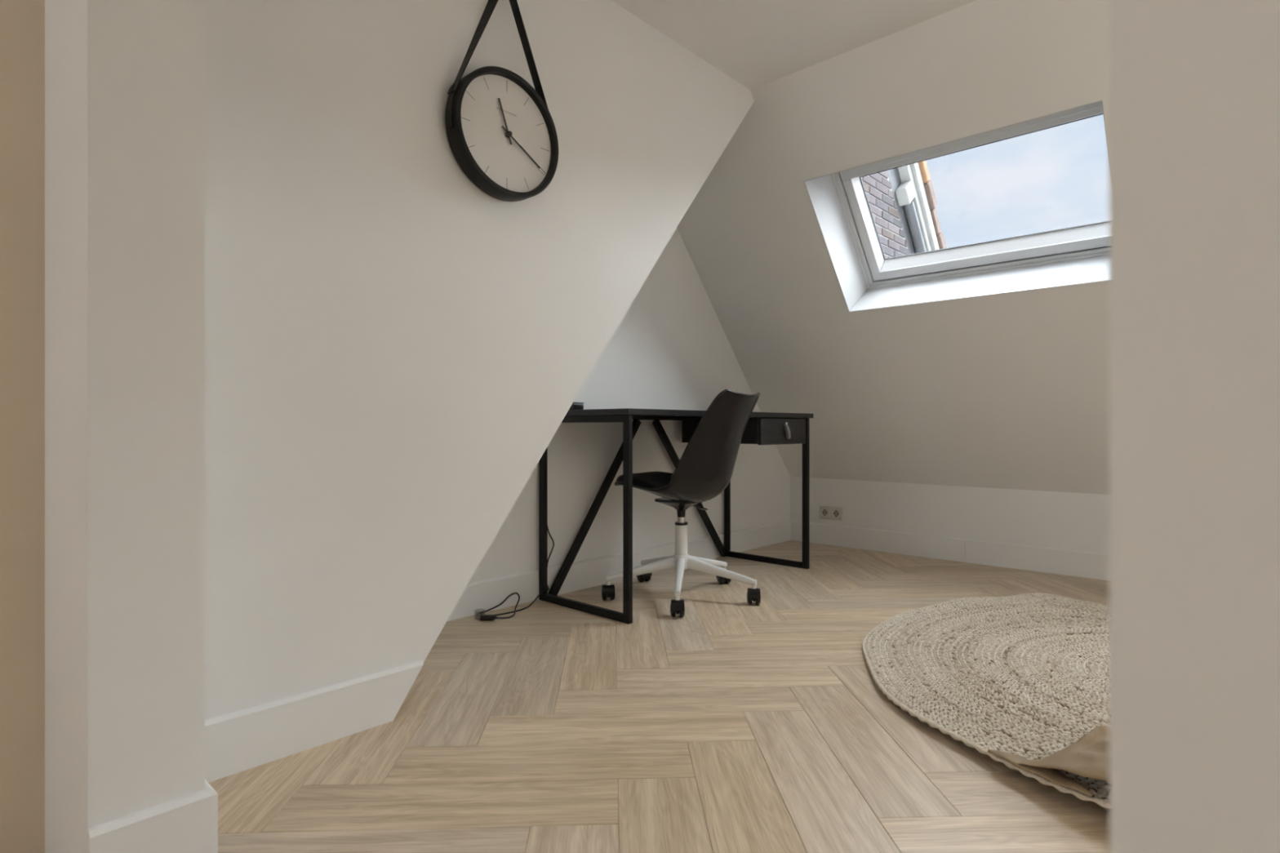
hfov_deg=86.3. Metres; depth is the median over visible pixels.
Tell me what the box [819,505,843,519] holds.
wall socket
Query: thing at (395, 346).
wall
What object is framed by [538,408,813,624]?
desk
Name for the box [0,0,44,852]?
wall
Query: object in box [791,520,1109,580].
baseboard
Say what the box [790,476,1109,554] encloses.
wall
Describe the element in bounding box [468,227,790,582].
wall
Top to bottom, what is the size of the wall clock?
0.599 m
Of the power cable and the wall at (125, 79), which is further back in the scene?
the power cable
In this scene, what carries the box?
on the desk
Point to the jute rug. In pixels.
(1026, 676)
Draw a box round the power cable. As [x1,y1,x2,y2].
[475,527,554,621]
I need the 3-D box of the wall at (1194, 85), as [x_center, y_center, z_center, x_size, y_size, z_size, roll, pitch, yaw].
[1.264,-0.327,-0.823,3.026,2.133,0.145,0,0,43]
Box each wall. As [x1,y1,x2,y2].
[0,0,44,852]
[44,0,204,852]
[204,0,754,719]
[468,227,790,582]
[676,0,1109,494]
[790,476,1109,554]
[1109,0,1279,852]
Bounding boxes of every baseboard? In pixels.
[88,779,217,852]
[204,660,423,782]
[447,520,791,621]
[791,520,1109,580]
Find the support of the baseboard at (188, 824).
attached to the wall at (125, 79)
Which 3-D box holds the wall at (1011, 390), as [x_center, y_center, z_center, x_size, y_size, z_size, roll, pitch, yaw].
[2.313,-0.622,1.985,5.294,1.901,1.635,0,0,43]
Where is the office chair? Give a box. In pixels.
[601,389,760,617]
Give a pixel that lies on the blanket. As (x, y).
(1088, 757)
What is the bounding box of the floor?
[208,540,1109,852]
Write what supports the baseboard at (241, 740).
attached to the wall at (395, 346)
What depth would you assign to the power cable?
2.53 m
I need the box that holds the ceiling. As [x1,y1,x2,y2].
[612,0,976,89]
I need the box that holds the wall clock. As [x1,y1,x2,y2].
[444,0,558,201]
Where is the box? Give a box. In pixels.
[568,401,583,409]
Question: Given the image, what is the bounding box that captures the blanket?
[987,724,1109,796]
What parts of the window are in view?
frame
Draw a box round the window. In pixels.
[804,99,1109,311]
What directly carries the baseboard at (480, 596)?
attached to the wall at (671, 349)
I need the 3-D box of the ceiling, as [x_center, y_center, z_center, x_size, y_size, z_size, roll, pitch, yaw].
[-0.170,-1.393,-1.123,4.725,0.100,6.520,0,0,43]
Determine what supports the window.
in the wall at (1011, 390)
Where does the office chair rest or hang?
on the floor
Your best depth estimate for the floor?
1.47 m
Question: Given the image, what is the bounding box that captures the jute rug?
[862,592,1109,808]

